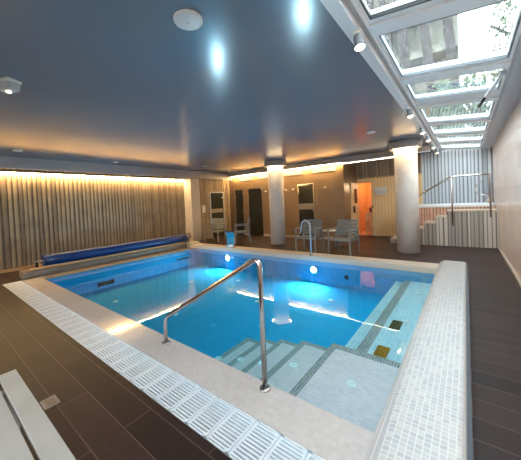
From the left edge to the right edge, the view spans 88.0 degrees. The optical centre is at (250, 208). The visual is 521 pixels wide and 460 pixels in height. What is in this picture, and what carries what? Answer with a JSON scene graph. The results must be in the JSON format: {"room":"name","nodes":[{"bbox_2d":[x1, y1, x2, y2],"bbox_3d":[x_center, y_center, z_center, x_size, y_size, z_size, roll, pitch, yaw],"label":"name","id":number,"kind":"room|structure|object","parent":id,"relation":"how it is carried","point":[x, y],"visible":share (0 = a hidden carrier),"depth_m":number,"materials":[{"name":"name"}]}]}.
{"room":"indoor swimming pool","nodes":[
{"label":"indoor swimming pool","id":0,"kind":"room"},
{"bbox_2d":[0,168,185,270],"bbox_3d":[-5.738,0.051,7.270,0.150,3.010,10.560,-2,2,39],"label":"wall","id":1,"kind":"structure","parent":0,"point":[41,214],"depth_m":7.98,"materials":[{"name":"brown wood"}]},
{"bbox_2d":[0,264,42,273],"bbox_3d":[-5.722,1.525,7.126,0.050,0.070,10.220,-2,2,39],"label":"baseboard","id":2,"kind":"structure","parent":1,"relation":"attached to","point":[40,265],"depth_m":6.86,"materials":[{"name":"brown"}]},
{"bbox_2d":[0,171,183,179],"bbox_3d":[-5.811,-0.926,7.007,0.120,0.030,10.010,-2,2,39],"label":"light strip","id":3,"kind":"object","parent":1,"relation":"attached to","point":[0,171],"visible":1,"depth_m":7.93,"materials":[{"name":"glowing warm white light diffuser"}]},
{"bbox_2d":[199,179,230,239],"bbox_3d":[-1.697,-0.142,12.037,0.490,2.810,1.940,-2,2,39],"label":"wall","id":4,"kind":"structure","parent":0,"point":[206,186],"depth_m":11.60,"materials":[{"name":"brown wood"}]},
{"bbox_2d":[209,192,225,237],"bbox_3d":[-1.445,0.253,11.962,0.080,2.000,0.860,-2,2,39],"label":"door","id":5,"kind":"structure","parent":4,"relation":"in","point":[216,199],"depth_m":11.95,"materials":[{"name":"grey metal"}]},
{"bbox_2d":[0,0,434,173],"bbox_3d":[-1.501,-1.501,6.052,8.350,0.150,14.100,-2,2,39],"label":"ceiling","id":6,"kind":"structure","parent":0,"point":[258,82],"depth_m":3.11,"materials":[{"name":"grey paint"}]},
{"bbox_2d":[0,77,21,93],"bbox_3d":[-2.470,-1.247,2.752,0.180,0.122,0.140,-2,1,13],"label":"lamp","id":7,"kind":"object","parent":6,"relation":"attached to","point":[8,85],"visible":1,"depth_m":2.71,"materials":[{"name":"white plastic"}]},
{"bbox_2d":[0,156,231,179],"bbox_3d":[-4.763,-1.169,7.641,0.060,0.280,12.470,-2,2,39],"label":"trim","id":8,"kind":"structure","parent":6,"relation":"attached to","point":[6,162],"depth_m":7.91,"materials":[{"name":"grey paint"}]},
{"bbox_2d":[173,9,202,30],"bbox_3d":[-0.453,-1.369,1.969,0.210,0.030,0.210,-2,2,39],"label":"ceiling speaker","id":9,"kind":"object","parent":6,"relation":"attached to","point":[185,19],"visible":1,"depth_m":1.94,"materials":[{"name":"white paint"}]},
{"bbox_2d":[228,145,429,176],"bbox_3d":[1.999,-1.599,9.887,7.690,0.150,0.060,-2,2,39],"label":"trim","id":10,"kind":"structure","parent":6,"relation":"attached to","point":[424,148],"depth_m":9.25,"materials":[{"name":"grey paint"}]},
{"bbox_2d":[341,151,428,162],"bbox_3d":[4.023,-1.574,8.261,2.500,0.015,0.080,-2,2,39],"label":"trim","id":11,"kind":"structure","parent":10,"relation":"attached to","point":[422,151],"depth_m":8.39,"materials":[{"name":"white paint"}]},
{"bbox_2d":[339,156,393,163],"bbox_3d":[3.793,-1.529,8.412,2.010,0.030,0.085,-2,2,39],"label":"light strip","id":12,"kind":"object","parent":11,"relation":"attached to","point":[391,156],"visible":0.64,"depth_m":8.46,"materials":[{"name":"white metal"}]},
{"bbox_2d":[0,235,520,459],"bbox_3d":[-0.857,1.427,5.647,9.730,0.120,14.000,-2,2,39],"label":"floor","id":13,"kind":"structure","parent":0,"point":[100,414],"depth_m":2.31,"materials":[{"name":"dark brown ceramic tile"},{"name":"grout"}]},
{"bbox_2d":[3,281,21,285],"bbox_3d":[-4.952,1.571,5.620,0.182,0.033,0.300,-2,2,39],"label":"drain grate","id":14,"kind":"object","parent":13,"relation":"in","point":[18,281],"visible":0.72,"depth_m":5.61,"materials":[{"name":"white plastic"}]},
{"bbox_2d":[4,282,24,286],"bbox_3d":[-4.806,1.567,5.503,0.182,0.033,0.300,-2,2,39],"label":"drain grate","id":15,"kind":"object","parent":13,"relation":"in","point":[21,282],"visible":0.68,"depth_m":5.51,"materials":[{"name":"white plastic"}]},
{"bbox_2d":[6,283,26,288],"bbox_3d":[-4.659,1.563,5.385,0.182,0.033,0.300,-2,2,39],"label":"drain grate","id":16,"kind":"object","parent":13,"relation":"in","point":[25,283],"visible":0.66,"depth_m":5.39,"materials":[{"name":"white plastic"}]},
{"bbox_2d":[8,285,29,290],"bbox_3d":[-4.513,1.559,5.268,0.182,0.033,0.300,-2,2,39],"label":"drain grate","id":17,"kind":"object","parent":13,"relation":"in","point":[25,285],"visible":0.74,"depth_m":5.27,"materials":[{"name":"white plastic"}]},
{"bbox_2d":[11,286,31,292],"bbox_3d":[-4.366,1.555,5.150,0.182,0.033,0.300,-2,2,39],"label":"drain grate","id":18,"kind":"object","parent":13,"relation":"in","point":[25,288],"visible":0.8,"depth_m":5.15,"materials":[{"name":"white plastic"}]},
{"bbox_2d":[13,288,35,293],"bbox_3d":[-4.220,1.550,5.032,0.182,0.033,0.300,-2,2,39],"label":"drain grate","id":19,"kind":"object","parent":13,"relation":"in","point":[30,289],"visible":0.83,"depth_m":5.05,"materials":[{"name":"white plastic"}]},
{"bbox_2d":[15,290,36,295],"bbox_3d":[-4.073,1.546,4.914,0.182,0.033,0.300,-2,2,39],"label":"drain grate","id":20,"kind":"object","parent":13,"relation":"in","point":[31,291],"visible":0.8,"depth_m":4.91,"materials":[{"name":"white plastic"}]},
{"bbox_2d":[18,291,40,297],"bbox_3d":[-3.926,1.542,4.797,0.182,0.033,0.300,-2,2,39],"label":"drain grate","id":21,"kind":"object","parent":13,"relation":"in","point":[37,292],"visible":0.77,"depth_m":4.80,"materials":[{"name":"white plastic"}]},
{"bbox_2d":[20,293,43,299],"bbox_3d":[-3.780,1.538,4.679,0.182,0.033,0.300,-2,2,39],"label":"drain grate","id":22,"kind":"object","parent":13,"relation":"in","point":[39,294],"visible":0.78,"depth_m":4.68,"materials":[{"name":"white plastic"}]},
{"bbox_2d":[23,295,47,302],"bbox_3d":[-3.633,1.534,4.561,0.182,0.033,0.300,-2,2,39],"label":"drain grate","id":23,"kind":"object","parent":13,"relation":"in","point":[42,296],"visible":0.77,"depth_m":4.56,"materials":[{"name":"white plastic"}]},
{"bbox_2d":[0,369,75,459],"bbox_3d":[-0.988,1.249,1.073,1.640,0.450,0.402,-2,2,39],"label":"slatted bench","id":24,"kind":"object","parent":13,"relation":"on","point":[18,405],"visible":1,"depth_m":1.26,"materials":[{"name":"paint"}]},
{"bbox_2d":[26,297,50,304],"bbox_3d":[-3.487,1.529,4.444,0.182,0.033,0.300,-2,2,39],"label":"drain grate","id":25,"kind":"object","parent":13,"relation":"in","point":[45,298],"visible":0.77,"depth_m":4.45,"materials":[{"name":"white plastic"}]},
{"bbox_2d":[29,299,53,306],"bbox_3d":[-3.340,1.525,4.326,0.182,0.033,0.300,-2,2,39],"label":"drain grate","id":26,"kind":"object","parent":13,"relation":"in","point":[49,300],"visible":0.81,"depth_m":4.33,"materials":[{"name":"white plastic"}]},
{"bbox_2d":[32,301,57,309],"bbox_3d":[-3.194,1.521,4.208,0.182,0.033,0.300,-2,2,39],"label":"drain grate","id":27,"kind":"object","parent":13,"relation":"in","point":[53,302],"visible":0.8,"depth_m":4.21,"materials":[{"name":"white plastic"}]},
{"bbox_2d":[36,303,62,311],"bbox_3d":[-3.047,1.517,4.091,0.182,0.033,0.300,-2,2,39],"label":"drain grate","id":28,"kind":"object","parent":13,"relation":"in","point":[58,304],"visible":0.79,"depth_m":4.09,"materials":[{"name":"white plastic"}]},
{"bbox_2d":[39,394,60,409],"bbox_3d":[-1.527,1.475,2.055,0.140,0.005,0.100,-2,2,39],"label":"floor plate","id":29,"kind":"object","parent":13,"relation":"on","point":[51,401],"visible":1,"depth_m":2.05,"materials":[{"name":"metal"}]},
{"bbox_2d":[39,306,66,314],"bbox_3d":[-2.901,1.512,3.973,0.182,0.033,0.300,-2,2,39],"label":"drain grate","id":30,"kind":"object","parent":13,"relation":"in","point":[60,307],"visible":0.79,"depth_m":3.97,"materials":[{"name":"white plastic"}]},
{"bbox_2d":[43,308,70,317],"bbox_3d":[-2.754,1.508,3.855,0.182,0.033,0.300,-2,2,39],"label":"drain grate","id":31,"kind":"object","parent":13,"relation":"in","point":[63,311],"visible":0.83,"depth_m":3.85,"materials":[{"name":"white plastic"}]},
{"bbox_2d":[47,311,75,321],"bbox_3d":[-2.607,1.504,3.738,0.182,0.033,0.300,-2,2,39],"label":"drain grate","id":32,"kind":"object","parent":13,"relation":"in","point":[70,313],"visible":0.77,"depth_m":3.74,"materials":[{"name":"white plastic"}]},
{"bbox_2d":[52,314,81,324],"bbox_3d":[-2.461,1.500,3.620,0.182,0.033,0.300,-2,2,39],"label":"drain grate","id":33,"kind":"object","parent":13,"relation":"in","point":[69,318],"visible":0.83,"depth_m":3.62,"materials":[{"name":"white plastic"}]},
{"bbox_2d":[56,317,86,328],"bbox_3d":[-2.314,1.496,3.502,0.182,0.033,0.300,-2,2,39],"label":"drain grate","id":34,"kind":"object","parent":13,"relation":"in","point":[81,319],"visible":0.82,"depth_m":3.50,"materials":[{"name":"white plastic"}]},
{"bbox_2d":[61,320,92,333],"bbox_3d":[-2.168,1.491,3.385,0.182,0.033,0.300,-2,2,39],"label":"drain grate","id":35,"kind":"object","parent":13,"relation":"in","point":[66,330],"visible":0.8,"depth_m":3.38,"materials":[{"name":"white plastic"}]},
{"bbox_2d":[67,324,99,337],"bbox_3d":[-2.021,1.487,3.267,0.182,0.033,0.300,-2,2,39],"label":"drain grate","id":36,"kind":"object","parent":13,"relation":"in","point":[88,328],"visible":0.84,"depth_m":3.26,"materials":[{"name":"white plastic"}]},
{"bbox_2d":[72,328,105,342],"bbox_3d":[-1.875,1.483,3.149,0.182,0.033,0.300,-2,2,39],"label":"drain grate","id":37,"kind":"object","parent":13,"relation":"in","point":[92,333],"visible":0.77,"depth_m":3.14,"materials":[{"name":"white plastic"}]},
{"bbox_2d":[79,331,113,346],"bbox_3d":[-1.728,1.479,3.031,0.182,0.033,0.300,-2,2,39],"label":"drain grate","id":38,"kind":"object","parent":13,"relation":"in","point":[85,343],"visible":0.81,"depth_m":3.03,"materials":[{"name":"white plastic"}]},
{"bbox_2d":[85,336,121,352],"bbox_3d":[-1.582,1.475,2.914,0.182,0.033,0.300,-2,2,39],"label":"drain grate","id":39,"kind":"object","parent":13,"relation":"in","point":[107,342],"visible":0.79,"depth_m":2.91,"materials":[{"name":"white plastic"}]},
{"bbox_2d":[93,341,129,359],"bbox_3d":[-1.435,1.470,2.796,0.182,0.033,0.300,-2,2,39],"label":"drain grate","id":40,"kind":"object","parent":13,"relation":"in","point":[113,348],"visible":0.8,"depth_m":2.79,"materials":[{"name":"white plastic"}]},
{"bbox_2d":[101,345,138,365],"bbox_3d":[-1.289,1.466,2.678,0.182,0.033,0.300,-2,2,39],"label":"drain grate","id":41,"kind":"object","parent":13,"relation":"in","point":[121,354],"visible":0.8,"depth_m":2.67,"materials":[{"name":"white plastic"}]},
{"bbox_2d":[110,351,148,372],"bbox_3d":[-1.142,1.462,2.561,0.182,0.033,0.300,-2,2,39],"label":"drain grate","id":42,"kind":"object","parent":13,"relation":"in","point":[139,356],"visible":0.82,"depth_m":2.56,"materials":[{"name":"white plastic"}]},
{"bbox_2d":[119,357,160,381],"bbox_3d":[-0.996,1.458,2.443,0.182,0.033,0.300,-2,2,39],"label":"drain grate","id":43,"kind":"object","parent":13,"relation":"in","point":[134,371],"visible":0.81,"depth_m":2.44,"materials":[{"name":"white plastic"}]},
{"bbox_2d":[130,364,172,389],"bbox_3d":[-0.849,1.454,2.325,0.182,0.033,0.300,-2,2,39],"label":"drain grate","id":44,"kind":"object","parent":13,"relation":"in","point":[152,375],"visible":0.84,"depth_m":2.32,"materials":[{"name":"white plastic"}]},
{"bbox_2d":[141,371,185,400],"bbox_3d":[-0.702,1.449,2.208,0.182,0.033,0.300,-2,2,39],"label":"drain grate","id":45,"kind":"object","parent":13,"relation":"in","point":[162,385],"visible":0.8,"depth_m":2.20,"materials":[{"name":"white plastic"}]},
{"bbox_2d":[155,379,200,410],"bbox_3d":[-0.556,1.445,2.090,0.182,0.033,0.300,-2,2,39],"label":"drain grate","id":46,"kind":"object","parent":13,"relation":"in","point":[183,390],"visible":0.8,"depth_m":2.08,"materials":[{"name":"white plastic"}]},
{"bbox_2d":[183,178,201,240],"bbox_3d":[-2.361,-0.089,11.033,0.450,2.810,0.460,-2,2,39],"label":"wall pier","id":47,"kind":"object","parent":13,"relation":"on","point":[191,185],"visible":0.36,"depth_m":10.87,"materials":[{"name":"paint"}]},
{"bbox_2d":[169,387,217,423],"bbox_3d":[-0.409,1.441,1.972,0.182,0.033,0.300,-2,2,39],"label":"drain grate","id":48,"kind":"object","parent":13,"relation":"in","point":[195,403],"visible":0.83,"depth_m":1.96,"materials":[{"name":"white plastic"}]},
{"bbox_2d":[186,397,235,438],"bbox_3d":[-0.263,1.437,1.855,0.182,0.033,0.300,-2,2,39],"label":"drain grate","id":49,"kind":"object","parent":13,"relation":"in","point":[216,412],"visible":0.84,"depth_m":1.84,"materials":[{"name":"white plastic"}]},
{"bbox_2d":[204,218,225,241],"bbox_3d":[-1.390,0.838,10.707,0.636,0.886,0.609,-2,1,25],"label":"armchair","id":50,"kind":"object","parent":13,"relation":"on","point":[221,225],"visible":1,"depth_m":10.79,"materials":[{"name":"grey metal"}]},
{"bbox_2d":[205,408,256,454],"bbox_3d":[-0.116,1.432,1.737,0.182,0.033,0.300,-2,2,39],"label":"drain grate","id":51,"kind":"object","parent":13,"relation":"in","point":[229,432],"visible":0.87,"depth_m":1.72,"materials":[{"name":"white plastic"}]},
{"bbox_2d":[234,218,250,243],"bbox_3d":[-0.284,0.802,9.978,0.609,0.886,0.636,-3,1,-3],"label":"armchair","id":52,"kind":"object","parent":13,"relation":"on","point":[248,222],"visible":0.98,"depth_m":9.70,"materials":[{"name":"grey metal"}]},
{"bbox_2d":[19,241,472,459],"bbox_3d":[-0.682,1.568,5.454,7.958,0.850,5.095,-2,2,39],"label":"swimming pool","id":53,"kind":"object","parent":13,"relation":"in","point":[368,358],"visible":0.9,"depth_m":3.35,"materials":[{"name":"blue tile"}]},
{"bbox_2d":[98,279,114,286],"bbox_3d":[-3.633,1.881,6.807,0.027,0.100,0.400,-2,2,39],"label":"grille","id":54,"kind":"object","parent":53,"relation":"attached to","point":[106,282],"depth_m":6.81,"materials":[{"name":"black plastic"}]},
{"bbox_2d":[29,242,184,270],"bbox_3d":[-3.601,1.273,7.675,0.050,0.050,4.250,-2,2,39],"label":"bar","id":55,"kind":"object","parent":53,"relation":"on","point":[83,260],"visible":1,"depth_m":7.13,"materials":[{"name":"brown"}]},
{"bbox_2d":[34,233,190,267],"bbox_3d":[-3.585,1.134,7.956,0.281,0.330,4.460,-2,2,39],"label":"roller","id":56,"kind":"object","parent":53,"relation":"on","point":[63,257],"visible":0.94,"depth_m":7.37,"materials":[{"name":"blue plastic"}]},
{"bbox_2d":[162,258,270,392],"bbox_3d":[-0.411,0.906,2.467,1.360,1.020,0.090,-2,2,37],"label":"pool handrail","id":57,"kind":"object","parent":53,"relation":"on","point":[265,387],"visible":1,"depth_m":2.08,"materials":[{"name":"silver metal"}]},
{"bbox_2d":[224,230,234,247],"bbox_3d":[-0.617,0.924,8.198,0.260,0.530,0.288,-2,1,14],"label":"spout","id":58,"kind":"object","parent":53,"relation":"on","point":[230,234],"visible":1,"depth_m":8.21,"materials":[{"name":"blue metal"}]},
{"bbox_2d":[300,220,312,255],"bbox_3d":[1.362,0.702,6.596,0.335,0.860,0.090,-2,2,39],"label":"ladder rail","id":59,"kind":"object","parent":53,"relation":"attached to","point":[307,221],"visible":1,"depth_m":6.51,"materials":[{"name":"grey metal"}]},
{"bbox_2d":[310,266,317,273],"bbox_3d":[1.515,1.460,6.419,0.200,0.200,0.035,-2,2,39],"label":"lamp","id":60,"kind":"object","parent":53,"relation":"attached to","point":[313,269],"depth_m":6.40,"materials":[{"name":"white glass"}]},
{"bbox_2d":[227,421,280,459],"bbox_3d":[0.030,1.428,1.619,0.182,0.033,0.300,-2,2,39],"label":"drain grate","id":61,"kind":"object","parent":13,"relation":"in","point":[260,439],"visible":0.95,"depth_m":1.62,"materials":[{"name":"white plastic"}]},
{"bbox_2d":[264,160,285,244],"bbox_3d":[0.910,-0.202,9.239,0.750,2.810,0.750,-2,2,39],"label":"column","id":62,"kind":"structure","parent":13,"relation":"on","point":[275,167],"depth_m":9.01,"materials":[{"name":"grey paint"}]},
{"bbox_2d":[263,435,308,459],"bbox_3d":[0.177,1.424,1.502,0.182,0.033,0.300,-2,2,39],"label":"drain grate","id":63,"kind":"object","parent":13,"relation":"in","point":[284,448],"visible":0.97,"depth_m":1.56,"materials":[{"name":"white plastic"}]},
{"bbox_2d":[294,219,323,252],"bbox_3d":[1.687,0.761,7.698,0.636,0.886,0.609,-2,2,37],"label":"armchair","id":64,"kind":"object","parent":13,"relation":"on","point":[316,228],"visible":0.94,"depth_m":7.73,"materials":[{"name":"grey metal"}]},
{"bbox_2d":[305,451,323,459],"bbox_3d":[0.323,1.420,1.384,0.182,0.033,0.300,-2,2,39],"label":"drain grate","id":65,"kind":"object","parent":13,"relation":"in","point":[311,456],"visible":1,"depth_m":1.52,"materials":[{"name":"white plastic"}]},
{"bbox_2d":[322,229,340,246],"bbox_3d":[2.520,0.903,8.297,0.440,0.495,0.440,-2,2,39],"label":"side table","id":66,"kind":"object","parent":13,"relation":"on","point":[332,230],"visible":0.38,"depth_m":8.17,"materials":[{"name":"white plastic"}]},
{"bbox_2d":[326,219,359,255],"bbox_3d":[2.449,0.740,7.061,0.636,0.886,0.609,-1,2,45],"label":"armchair","id":67,"kind":"object","parent":13,"relation":"on","point":[350,227],"visible":0.98,"depth_m":7.07,"materials":[{"name":"grey metal"}]},
{"bbox_2d":[350,173,422,236],"bbox_3d":[5.193,-0.106,10.136,2.290,2.220,2.500,-2,2,39],"label":"cabin","id":68,"kind":"object","parent":13,"relation":"on","point":[375,214],"visible":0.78,"depth_m":9.95,"materials":[{"name":"brown wood"}]},
{"bbox_2d":[375,187,386,194],"bbox_3d":[4.741,-0.647,9.793,0.380,0.258,0.110,-2,2,39],"label":"sign","id":69,"kind":"object","parent":68,"relation":"attached to","point":[380,190],"visible":1,"depth_m":9.75,"materials":[{"name":"white plastic"}]},
{"bbox_2d":[389,139,422,252],"bbox_3d":[4.028,-0.296,6.928,0.750,2.810,0.750,-2,2,39],"label":"column","id":70,"kind":"structure","parent":13,"relation":"on","point":[405,151],"depth_m":6.71,"materials":[{"name":"grey paint"}]},
{"bbox_2d":[390,209,498,247],"bbox_3d":[5.511,0.531,7.834,2.480,0.980,0.710,-2,2,39],"label":"stairs","id":71,"kind":"structure","parent":13,"relation":"on","point":[472,227],"depth_m":7.24,"materials":[{"name":"beige"}]},
{"bbox_2d":[419,173,491,225],"bbox_3d":[5.386,-0.107,7.436,1.916,1.564,0.059,-2,2,39],"label":"stair handrail","id":72,"kind":"object","parent":71,"relation":"on","point":[488,174],"visible":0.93,"depth_m":7.24,"materials":[{"name":"silver metal"}]},
{"bbox_2d":[419,202,495,225],"bbox_3d":[6.034,0.420,8.377,2.340,1.130,0.800,-2,2,39],"label":"hot tub","id":73,"kind":"object","parent":13,"relation":"on","point":[426,211],"visible":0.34,"depth_m":8.15,"materials":[{"name":"grey"},{"name":"white and brown striped tile"},{"name":"white stone"}]},
{"bbox_2d":[475,179,488,202],"bbox_3d":[6.523,-0.496,7.572,0.318,0.688,0.070,-2,2,39],"label":"grab rail","id":74,"kind":"object","parent":73,"relation":"on","point":[482,179],"visible":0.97,"depth_m":7.56,"materials":[{"name":"silver metal"}]},
{"bbox_2d":[229,162,356,236],"bbox_3d":[1.597,-0.284,11.512,5.370,2.810,1.430,-2,2,39],"label":"wall","id":75,"kind":"structure","parent":0,"point":[331,204],"depth_m":10.06,"materials":[{"name":"brown stone"}]},
{"bbox_2d":[235,189,243,234],"bbox_3d":[-0.479,0.171,12.281,0.470,2.060,0.068,-2,2,39],"label":"door","id":76,"kind":"structure","parent":75,"relation":"in","point":[238,193],"depth_m":12.29,"materials":[{"name":"black glass"}]},
{"bbox_2d":[240,177,251,180],"bbox_3d":[-0.200,-1.302,11.962,0.690,0.110,0.020,-2,2,39],"label":"light","id":77,"kind":"object","parent":75,"relation":"in","point":[250,178],"visible":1,"depth_m":11.96,"materials":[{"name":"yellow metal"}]},
{"bbox_2d":[248,188,263,235],"bbox_3d":[0.242,0.150,11.702,0.760,2.060,0.068,-2,2,39],"label":"door","id":78,"kind":"structure","parent":75,"relation":"in","point":[255,194],"depth_m":11.70,"materials":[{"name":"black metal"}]},
{"bbox_2d":[234,233,332,238],"bbox_3d":[1.208,1.107,10.977,5.370,0.090,0.020,-2,2,39],"label":"baseboard","id":79,"kind":"structure","parent":75,"relation":"attached to","point":[291,236],"depth_m":10.70,"materials":[{"name":"beige wood"}]},
{"bbox_2d":[234,163,338,176],"bbox_3d":[1.133,-1.508,10.779,5.120,0.030,0.120,-2,2,39],"label":"light strip","id":80,"kind":"object","parent":75,"relation":"attached to","point":[333,163],"visible":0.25,"depth_m":10.21,"materials":[{"name":"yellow plastic"}]},
{"bbox_2d":[284,171,302,175],"bbox_3d":[1.659,-1.355,10.469,0.820,0.110,0.020,-2,2,39],"label":"air vent","id":81,"kind":"object","parent":75,"relation":"in","point":[299,172],"visible":1,"depth_m":10.45,"materials":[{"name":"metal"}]},
{"bbox_2d":[298,183,314,235],"bbox_3d":[2.124,0.096,10.190,0.650,2.060,0.068,-2,2,39],"label":"door","id":82,"kind":"structure","parent":75,"relation":"in","point":[305,191],"depth_m":10.20,"materials":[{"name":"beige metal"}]},
{"bbox_2d":[312,167,335,172],"bbox_3d":[2.637,-1.384,9.684,0.870,0.110,0.020,-2,2,39],"label":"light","id":83,"kind":"object","parent":75,"relation":"in","point":[332,168],"visible":1,"depth_m":9.67,"materials":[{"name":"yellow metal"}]},
{"bbox_2d":[356,143,492,203],"bbox_3d":[5.707,-0.526,9.282,4.200,3.010,0.150,-2,2,39],"label":"wall","id":84,"kind":"structure","parent":0,"point":[436,168],"depth_m":8.62,"materials":[{"name":"white"}]},
{"bbox_2d":[353,28,365,51],"bbox_3d":[0.881,-1.367,2.176,0.102,0.168,0.106,-2,2,39],"label":"spotlight","id":85,"kind":"object","parent":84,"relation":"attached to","point":[359,44],"visible":1,"depth_m":2.17,"materials":[{"name":"white paint"}]},
{"bbox_2d":[320,0,440,151],"bbox_3d":[1.753,-1.603,3.362,0.095,0.170,13.980,-2,2,39],"label":"trim","id":86,"kind":"structure","parent":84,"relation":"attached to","point":[338,9],"depth_m":2.59,"materials":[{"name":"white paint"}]},
{"bbox_2d":[406,106,413,117],"bbox_3d":[2.461,-1.484,4.149,0.102,0.168,0.106,-2,2,39],"label":"spotlight","id":87,"kind":"object","parent":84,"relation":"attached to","point":[410,114],"visible":1,"depth_m":4.13,"materials":[{"name":"white paint"}]},
{"bbox_2d":[419,125,424,134],"bbox_3d":[3.392,-1.553,5.310,0.102,0.168,0.106,-2,2,39],"label":"spotlight","id":88,"kind":"object","parent":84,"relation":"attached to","point":[421,129],"visible":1,"depth_m":5.30,"materials":[{"name":"white paint"}]},
{"bbox_2d":[425,134,430,141],"bbox_3d":[4.016,-1.600,6.090,0.102,0.168,0.106,-2,2,39],"label":"spotlight","id":89,"kind":"object","parent":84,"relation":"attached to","point":[427,137],"visible":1,"depth_m":6.08,"materials":[{"name":"white paint"}]},
{"bbox_2d":[437,136,483,149],"bbox_3d":[6.051,-1.862,7.773,0.985,0.247,1.520,-2,2,39],"label":"window","id":90,"kind":"structure","parent":84,"relation":"in","point":[481,144],"depth_m":7.93,"materials":[{"name":"white metal"}]},
{"bbox_2d":[434,134,485,142],"bbox_3d":[5.223,-1.790,6.740,0.985,0.187,1.130,-2,2,39],"label":"window","id":91,"kind":"structure","parent":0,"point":[484,135],"depth_m":7.08,"materials":[{"name":"white metal"}]},
{"bbox_2d":[492,98,520,279],"bbox_3d":[2.957,-0.134,2.561,0.150,2.780,14.100,-2,2,39],"label":"wall","id":92,"kind":"structure","parent":0,"point":[506,150],"depth_m":4.96,"materials":[{"name":"beige tile"}]},
{"bbox_2d":[355,0,446,24],"bbox_3d":[0.991,-1.476,1.459,0.985,0.187,1.180,-2,2,39],"label":"window","id":93,"kind":"structure","parent":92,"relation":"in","point":[400,7],"depth_m":2.04,"materials":[{"name":"white metal"}]},
{"bbox_2d":[369,0,520,84],"bbox_3d":[1.840,-1.549,2.519,0.985,0.247,1.540,-2,2,39],"label":"window","id":94,"kind":"structure","parent":92,"relation":"in","point":[505,55],"depth_m":2.55,"materials":[{"name":"white metal"}]},
{"bbox_2d":[404,68,508,108],"bbox_3d":[2.721,-1.615,3.618,0.985,0.247,1.280,-2,2,39],"label":"window","id":95,"kind":"structure","parent":92,"relation":"in","point":[480,91],"depth_m":3.82,"materials":[{"name":"white metal"}]},
{"bbox_2d":[478,69,506,107],"bbox_3d":[2.881,-1.409,3.211,0.081,0.176,0.763,-2,1,26],"label":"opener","id":96,"kind":"object","parent":95,"relation":"attached to","point":[502,73],"visible":1,"depth_m":3.11,"materials":[{"name":"grey metal"}]},
{"bbox_2d":[418,100,497,125],"bbox_3d":[3.574,-1.678,4.682,0.985,0.247,1.450,-2,2,39],"label":"window","id":97,"kind":"structure","parent":92,"relation":"in","point":[483,116],"depth_m":5.03,"materials":[{"name":"white metal"}]},
{"bbox_2d":[428,122,489,136],"bbox_3d":[4.448,-1.743,5.774,0.985,0.247,1.350,-2,2,39],"label":"window","id":98,"kind":"structure","parent":92,"relation":"in","point":[485,129],"depth_m":6.11,"materials":[{"name":"white metal"}]},
{"bbox_2d":[482,0,520,147],"bbox_3d":[2.755,-1.624,2.558,0.395,0.265,13.980,-2,2,39],"label":"trim","id":99,"kind":"structure","parent":92,"relation":"attached to","point":[510,94],"depth_m":3.78,"materials":[{"name":"white paint"}]},
{"bbox_2d":[498,247,520,286],"bbox_3d":[2.422,1.273,1.984,0.025,0.045,12.400,-2,2,39],"label":"baseboard","id":100,"kind":"structure","parent":92,"relation":"attached to","point":[499,248],"depth_m":4.94,"materials":[{"name":"beige"}]},
{"label":"outside","id":101,"kind":"structure","parent":0,"visible":0},
{"bbox_3d":[9.479,1.652,11.745,120.000,0.200,150.000,-2,2,39],"label":"ground","id":102,"kind":"structure","parent":101,"visible":0},
{"bbox_2d":[364,0,465,138],"bbox_3d":[11.454,-9.866,26.219,15.474,22.018,9.900,-2,2,39],"label":"neighbouring building","id":103,"kind":"structure","parent":102,"relation":"on","point":[437,41],"depth_m":19.89,"materials":[{"name":"pale beige plaster"},{"name":"glass"}]},
{"bbox_2d":[429,70,499,144],"bbox_3d":[8.628,-1.783,10.203,3.578,6.836,3.518,-2,2,39],"label":"tree","id":104,"kind":"object","parent":102,"relation":"on","point":[473,109],"visible":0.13,"depth_m":9.88,"materials":[{"name":"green plant"}]},
{"bbox_2d":[488,0,517,78],"bbox_3d":[12.427,-6.203,11.537,3.352,15.236,3.492,-2,2,39],"label":"tree","id":105,"kind":"object","parent":102,"relation":"on","point":[503,19],"visible":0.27,"depth_m":12.06,"materials":[{"name":"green plant"}]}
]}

